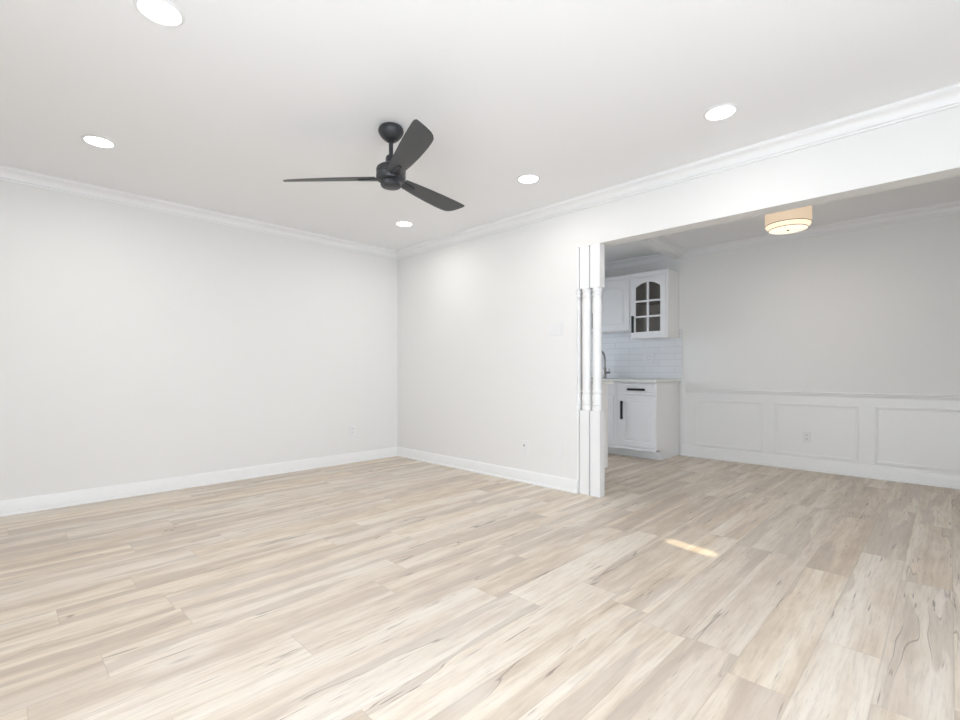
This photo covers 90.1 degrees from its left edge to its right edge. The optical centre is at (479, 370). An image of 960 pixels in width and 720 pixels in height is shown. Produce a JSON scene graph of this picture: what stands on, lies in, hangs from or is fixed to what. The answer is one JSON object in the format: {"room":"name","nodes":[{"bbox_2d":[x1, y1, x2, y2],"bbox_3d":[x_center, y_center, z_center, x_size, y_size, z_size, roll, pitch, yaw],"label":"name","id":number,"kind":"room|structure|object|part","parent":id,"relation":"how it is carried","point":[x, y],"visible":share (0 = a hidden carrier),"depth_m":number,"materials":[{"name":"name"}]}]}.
{"room":"empty living room","nodes":[
{"label":"empty living room","id":0,"kind":"room"},
{"bbox_2d":[0,180,396,500],"bbox_3d":[-2.502,-0.203,4.332,0.140,2.440,4.160,0,0,44],"label":"wall","id":1,"kind":"structure","parent":0,"point":[137,344],"depth_m":4.11,"materials":[{"name":"white paint"}]},
{"bbox_2d":[0,447,396,516],"bbox_3d":[-2.394,0.963,4.324,0.026,0.108,4.020,0,0,44],"label":"baseboard","id":2,"kind":"structure","parent":1,"relation":"attached to","point":[9,507],"depth_m":4.09,"materials":[{"name":"white paint"}]},
{"bbox_2d":[0,165,396,259],"bbox_3d":[-2.378,-1.380,4.308,0.070,0.086,4.020,0,0,44],"label":"trim","id":3,"kind":"structure","parent":1,"relation":"attached to","point":[9,174],"depth_m":4.07,"materials":[{"name":"white paint"}]},
{"bbox_2d":[350,425,354,435],"bbox_3d":[-1.418,0.662,5.331,0.009,0.117,0.072,0,0,44],"label":"wall outlet","id":4,"kind":"object","parent":1,"relation":"attached to","point":[352,427],"visible":1,"depth_m":5.33,"materials":[{"name":"white plastic"}]},
{"bbox_2d":[0,453,959,719],"bbox_3d":[0.717,1.067,2.980,6.630,0.100,6.740,0,0,44],"label":"floor","id":5,"kind":"structure","parent":0,"point":[396,587],"depth_m":2.15,"materials":[{"name":"brown wood"}]},
{"bbox_2d":[577,248,581,492],"bbox_3d":[0.843,-0.005,4.020,0.020,2.045,0.077,0,0,44],"label":"turned post","id":6,"kind":"object","parent":5,"relation":"on","point":[579,306],"visible":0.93,"depth_m":4.00,"materials":[{"name":"white paint"}]},
{"bbox_2d":[580,245,591,494],"bbox_3d":[0.886,-0.005,3.977,0.090,2.045,0.083,0,0,44],"label":"turned post","id":7,"kind":"object","parent":5,"relation":"on","point":[584,251],"visible":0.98,"depth_m":3.94,"materials":[{"name":"white paint"}]},
{"bbox_2d":[590,243,604,496],"bbox_3d":[0.957,-0.005,3.907,0.090,2.045,0.083,0,0,44],"label":"turned post","id":8,"kind":"object","parent":5,"relation":"on","point":[597,251],"visible":1,"depth_m":3.88,"materials":[{"name":"white paint"}]},
{"bbox_2d":[591,384,607,467],"bbox_3d":[0.440,0.571,4.971,1.665,0.893,0.576,0,0,44],"label":"base cabinet","id":9,"kind":"object","parent":5,"relation":"on","point":[604,386],"visible":0.06,"depth_m":4.55,"materials":[{"name":"white paint"}]},
{"bbox_2d":[591,381,612,384],"bbox_3d":[0.458,0.109,4.977,1.702,0.028,0.613,0,0,44],"label":"countertop","id":10,"kind":"structure","parent":9,"relation":"on","point":[603,382],"depth_m":4.51,"materials":[{"name":"white stone"}]},
{"bbox_2d":[608,382,622,454],"bbox_3d":[1.510,0.573,6.231,0.926,0.888,0.691,0,0,44],"label":"base cabinet","id":11,"kind":"object","parent":5,"relation":"on","point":[612,388],"visible":0.16,"depth_m":5.73,"materials":[{"name":"white paint"}]},
{"bbox_3d":[1.296,0.210,6.019,0.844,0.130,0.020,0,0,44],"label":"drawer","id":12,"kind":"part","parent":11,"relation":"part of","materials":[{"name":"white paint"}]},
{"bbox_3d":[1.448,0.583,5.869,0.417,0.576,0.020,0,0,44],"label":"door","id":13,"kind":"part","parent":11,"relation":"part of","materials":[{"name":"white paint"}]},
{"bbox_3d":[1.332,0.521,6.050,0.926,0.785,0.112,0,0,44],"label":"frame","id":14,"kind":"part","parent":11,"relation":"part of","materials":[{"name":"white paint"}]},
{"bbox_2d":[591,378,681,382],"bbox_3d":[1.686,0.113,6.066,1.452,0.031,0.696,0,0,44],"label":"countertop","id":15,"kind":"structure","parent":11,"relation":"on","point":[603,379],"depth_m":5.57,"materials":[{"name":"white stone"}]},
{"bbox_2d":[602,351,609,377],"bbox_3d":[1.613,-0.090,6.302,0.106,0.374,0.244,0,0,44],"label":"faucet","id":16,"kind":"object","parent":15,"relation":"on","point":[605,372],"visible":0.59,"depth_m":6.36,"materials":[{"name":"silver metal"}]},
{"bbox_3d":[1.591,-0.160,6.312,0.026,0.234,0.227,0,0,44],"label":"spout","id":17,"kind":"part","parent":16,"relation":"part of","materials":[{"name":"silver metal"}]},
{"bbox_2d":[617,382,678,459],"bbox_3d":[2.011,0.573,5.740,0.474,0.888,0.691,0,0,44],"label":"base cabinet","id":18,"kind":"object","parent":5,"relation":"on","point":[648,412],"visible":1,"depth_m":5.54,"materials":[{"name":"white paint"}]},
{"bbox_3d":[1.664,0.457,5.620,0.028,0.215,0.034,0,0,44],"label":"handle","id":19,"kind":"part","parent":18,"relation":"part of","materials":[{"name":"black metal"}]},
{"bbox_3d":[1.792,0.213,5.494,0.215,0.026,0.034,0,0,44],"label":"handle","id":20,"kind":"part","parent":18,"relation":"part of","materials":[{"name":"black metal"}]},
{"bbox_3d":[1.833,0.521,5.559,0.474,0.785,0.112,0,0,44],"label":"frame","id":21,"kind":"part","parent":18,"relation":"part of","materials":[{"name":"white paint"}]},
{"bbox_3d":[1.815,0.210,5.510,0.418,0.130,0.020,0,0,44],"label":"drawer","id":22,"kind":"part","parent":18,"relation":"part of","materials":[{"name":"white paint"}]},
{"bbox_3d":[1.815,0.583,5.510,0.418,0.576,0.020,0,0,44],"label":"door","id":23,"kind":"part","parent":18,"relation":"part of","materials":[{"name":"white paint"}]},
{"bbox_2d":[0,0,959,250],"bbox_3d":[-0.186,-1.503,2.059,6.630,0.160,4.160,0,0,44],"label":"ceiling","id":24,"kind":"structure","parent":0,"point":[216,109],"depth_m":2.44,"materials":[{"name":"white paint"}]},
{"bbox_2d":[81,134,115,147],"bbox_3d":[-2.358,-1.418,2.965,0.172,0.008,0.172,0,0,44],"label":"recessed light","id":25,"kind":"object","parent":24,"relation":"in","point":[95,140],"visible":1,"depth_m":2.96,"materials":[{"name":"white plastic"}]},
{"bbox_2d":[133,0,185,26],"bbox_3d":[-1.263,-1.418,1.890,0.172,0.008,0.172,0,0,44],"label":"recessed light","id":26,"kind":"object","parent":24,"relation":"in","point":[162,12],"visible":1,"depth_m":1.89,"materials":[{"name":"white plastic"}]},
{"bbox_2d":[283,119,463,210],"bbox_3d":[-0.416,-1.245,2.847,1.138,0.356,1.098,0,0,44],"label":"ceiling fan","id":27,"kind":"object","parent":24,"relation":"hanging from","point":[391,173],"visible":1,"depth_m":2.74,"materials":[{"name":"grey metal"}]},
{"bbox_3d":[-0.894,-1.125,2.813,0.572,0.036,0.127,0,0,4],"label":"blade","id":28,"kind":"part","parent":27,"relation":"part of","materials":[{"name":"grey wood"}]},
{"bbox_3d":[-0.646,-1.118,2.803,0.145,0.013,0.048,0,0,3],"label":"blade arm","id":29,"kind":"part","parent":27,"relation":"part of","materials":[{"name":"grey metal"}]},
{"bbox_3d":[-0.467,-1.118,2.677,0.048,0.013,0.145,0,0,-25],"label":"blade arm","id":30,"kind":"part","parent":27,"relation":"part of","materials":[{"name":"grey metal"}]},
{"bbox_3d":[-0.447,-1.118,2.899,0.048,0.013,0.145,0,0,34],"label":"blade arm","id":31,"kind":"part","parent":27,"relation":"part of","materials":[{"name":"grey metal"}]},
{"bbox_3d":[-0.360,-1.125,2.453,0.127,0.036,0.572,0,0,-24],"label":"blade","id":32,"kind":"part","parent":27,"relation":"part of","materials":[{"name":"grey wood"}]},
{"bbox_3d":[-0.311,-1.125,3.107,0.127,0.036,0.572,0,0,34],"label":"blade","id":33,"kind":"part","parent":27,"relation":"part of","materials":[{"name":"grey"}]},
{"bbox_2d":[395,221,412,226],"bbox_3d":[-0.730,-1.418,4.621,0.172,0.008,0.172,0,0,44],"label":"recessed light","id":34,"kind":"object","parent":24,"relation":"in","point":[399,223],"visible":1,"depth_m":4.61,"materials":[{"name":"white plastic"}]},
{"bbox_2d":[517,174,539,183],"bbox_3d":[0.358,-1.418,3.541,0.172,0.008,0.172,0,0,44],"label":"recessed light","id":35,"kind":"object","parent":24,"relation":"in","point":[525,178],"visible":1,"depth_m":3.53,"materials":[{"name":"white plastic"}]},
{"bbox_2d":[703,103,737,120],"bbox_3d":[1.320,-1.418,2.631,0.172,0.008,0.172,0,0,44],"label":"recessed light","id":36,"kind":"object","parent":24,"relation":"in","point":[722,111],"visible":1,"depth_m":2.62,"materials":[{"name":"white plastic"}]},
{"bbox_2d":[397,106,959,479],"bbox_3d":[1.057,-0.283,3.855,5.890,2.600,0.145,0,0,44],"label":"wall","id":37,"kind":"structure","parent":0,"point":[480,374],"depth_m":4.28,"materials":[{"name":"white paint"}]},
{"bbox_2d":[397,447,578,493],"bbox_3d":[-0.097,0.963,4.868,2.544,0.108,0.026,0,0,44],"label":"baseboard","id":38,"kind":"structure","parent":37,"relation":"attached to","point":[539,479],"depth_m":4.62,"materials":[{"name":"white paint"}]},
{"bbox_2d":[522,440,527,452],"bbox_3d":[0.407,0.692,4.382,0.072,0.117,0.014,0,0,44],"label":"outlet","id":39,"kind":"object","parent":37,"relation":"attached to","point":[524,442],"visible":1,"depth_m":4.38,"materials":[{"name":"white plastic"}]},
{"bbox_2d":[633,240,681,258],"bbox_3d":[1.612,-1.417,5.020,0.094,0.083,2.295,0,0,44],"label":"trim","id":40,"kind":"structure","parent":37,"relation":"attached to","point":[640,242],"depth_m":5.42,"materials":[{"name":"white paint"}]},
{"bbox_2d":[642,236,688,256],"bbox_3d":[1.685,-1.417,4.949,0.110,0.082,2.295,0,0,44],"label":"trim","id":41,"kind":"structure","parent":37,"relation":"attached to","point":[662,242],"depth_m":5.39,"materials":[{"name":"white paint"}]},
{"bbox_2d":[396,83,959,259],"bbox_3d":[1.246,-1.380,3.519,6.350,0.086,0.070,0,0,44],"label":"trim","id":42,"kind":"structure","parent":37,"relation":"attached to","point":[948,97],"depth_m":3.12,"materials":[{"name":"white paint"}]},
{"bbox_2d":[605,212,959,454],"bbox_3d":[3.028,-0.221,5.336,6.630,2.475,0.140,0,0,44],"label":"wall","id":43,"kind":"structure","parent":0,"point":[875,309],"depth_m":4.79,"materials":[{"name":"white paint"}]},
{"bbox_2d":[591,274,630,333],"bbox_3d":[1.627,-0.854,6.348,0.932,0.687,0.361,0,0,44],"label":"upper cabinet","id":44,"kind":"object","parent":43,"relation":"attached to","point":[616,294],"visible":0.36,"depth_m":6.06,"materials":[{"name":"white paint"}]},
{"bbox_3d":[1.368,-0.823,6.410,0.445,0.600,0.020,0,0,44],"label":"door","id":45,"kind":"part","parent":44,"relation":"part of","materials":[{"name":"white paint"}]},
{"bbox_3d":[1.692,-0.823,6.093,0.442,0.600,0.020,0,0,44],"label":"door","id":46,"kind":"part","parent":44,"relation":"part of","materials":[{"name":"white paint"}]},
{"bbox_2d":[591,329,681,378],"bbox_3d":[1.934,-0.208,6.304,1.432,0.609,0.008,0,0,44],"label":"tile backsplash","id":47,"kind":"structure","parent":43,"relation":"attached to","point":[623,354],"depth_m":6.18,"materials":[{"name":"white tile"}]},
{"bbox_2d":[643,353,653,362],"bbox_3d":[2.140,-0.166,6.090,0.150,0.125,0.010,0,0,44],"label":"wall outlet","id":48,"kind":"object","parent":47,"relation":"attached to","point":[647,357],"visible":1,"depth_m":6.09,"materials":[{"name":"white plastic"}]},
{"bbox_2d":[605,253,672,269],"bbox_3d":[1.523,-1.415,6.666,2.338,0.086,0.070,0,0,44],"label":"trim","id":49,"kind":"structure","parent":43,"relation":"attached to","point":[658,257],"depth_m":6.17,"materials":[{"name":"white paint"}]},
{"bbox_2d":[631,269,678,339],"bbox_3d":[2.127,-0.798,5.857,0.466,0.798,0.361,0,0,44],"label":"upper cabinet","id":50,"kind":"object","parent":43,"relation":"attached to","point":[654,294],"visible":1,"depth_m":5.79,"materials":[{"name":"white paint"}]},
{"bbox_3d":[1.876,-0.571,5.874,0.028,0.205,0.034,0,0,44],"label":"handle","id":51,"kind":"part","parent":50,"relation":"part of","materials":[{"name":"black metal"}]},
{"bbox_2d":[636,301,659,304],"bbox_3d":[2.154,-0.846,5.886,0.425,0.016,0.271,0,0,44],"label":"shelf","id":52,"kind":"object","parent":50,"relation":"attached to","point":[651,302],"depth_m":5.95,"materials":[{"name":"beige wood"}]},
{"bbox_3d":[2.023,-0.770,5.768,0.422,0.706,0.020,0,0,44],"label":"door","id":53,"kind":"part","parent":50,"relation":"part of","materials":[{"name":"white paint"}]},
{"bbox_2d":[695,399,761,450],"bbox_3d":[2.806,0.604,5.438,0.706,0.537,0.011,0,0,44],"label":"trim","id":54,"kind":"structure","parent":43,"relation":"attached to","point":[696,400],"depth_m":5.42,"materials":[{"name":"white paint"}]},
{"bbox_2d":[803,431,810,442],"bbox_3d":[3.348,0.677,4.907,0.072,0.117,0.009,0,0,44],"label":"wall outlet","id":55,"kind":"object","parent":43,"relation":"attached to","point":[806,434],"visible":1,"depth_m":4.91,"materials":[{"name":"white plastic"}]},
{"bbox_2d":[775,402,858,461],"bbox_3d":[3.395,0.604,4.859,0.707,0.537,0.011,0,0,44],"label":"trim","id":56,"kind":"structure","parent":43,"relation":"attached to","point":[776,403],"depth_m":4.80,"materials":[{"name":"white paint"}]},
{"bbox_2d":[681,445,959,488],"bbox_3d":[3.835,0.956,4.418,3.912,0.123,0.026,0,0,44],"label":"baseboard","id":57,"kind":"structure","parent":43,"relation":"attached to","point":[947,480],"depth_m":4.75,"materials":[{"name":"white paint"}]},
{"bbox_2d":[682,381,959,474],"bbox_3d":[3.843,0.567,4.430,3.918,0.900,0.012,0,0,44],"label":"wainscoting","id":58,"kind":"structure","parent":43,"relation":"attached to","point":[925,438],"depth_m":4.76,"materials":[{"name":"white paint"}]},
{"bbox_2d":[682,200,959,257],"bbox_3d":[3.823,-1.415,4.410,3.918,0.086,0.070,0,0,44],"label":"trim","id":59,"kind":"structure","parent":43,"relation":"attached to","point":[949,207],"depth_m":4.71,"materials":[{"name":"white paint"}]},
{"bbox_2d":[685,388,959,400],"bbox_3d":[3.854,0.235,4.409,3.872,0.050,0.028,0,0,44],"label":"trim","id":60,"kind":"structure","parent":43,"relation":"attached to","point":[687,390],"depth_m":4.74,"materials":[{"name":"white paint"}]},
{"bbox_2d":[875,406,959,471],"bbox_3d":[3.985,0.604,4.280,0.707,0.537,0.011,0,0,44],"label":"trim","id":61,"kind":"structure","parent":43,"relation":"attached to","point":[876,407],"depth_m":4.38,"materials":[{"name":"white paint"}]},
{"bbox_2d":[605,176,959,262],"bbox_3d":[2.225,-1.520,4.517,6.630,0.125,2.435,0,0,44],"label":"ceiling","id":62,"kind":"structure","parent":0,"point":[945,190],"depth_m":4.41,"materials":[{"name":"white paint"}]},
{"bbox_2d":[765,205,811,233],"bbox_3d":[2.679,-1.337,4.166,0.347,0.240,0.347,0,0,44],"label":"ceiling lamp","id":63,"kind":"object","parent":62,"relation":"attached to","point":[798,219],"visible":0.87,"depth_m":4.05,"materials":[{"name":"white"}]},
{"bbox_3d":[2.679,-1.252,4.166,0.341,0.034,0.341,0,0,44],"label":"lamp shade","id":64,"kind":"part","parent":63,"relation":"part of","materials":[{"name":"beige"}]},
{"bbox_2d":[768,224,808,233],"bbox_3d":[2.679,-1.231,4.166,0.296,0.008,0.296,0,0,44],"label":"diffuser","id":65,"kind":"object","parent":63,"relation":"attached to","point":[783,228],"depth_m":4.13,"materials":[{"name":"white glass"}]}
]}

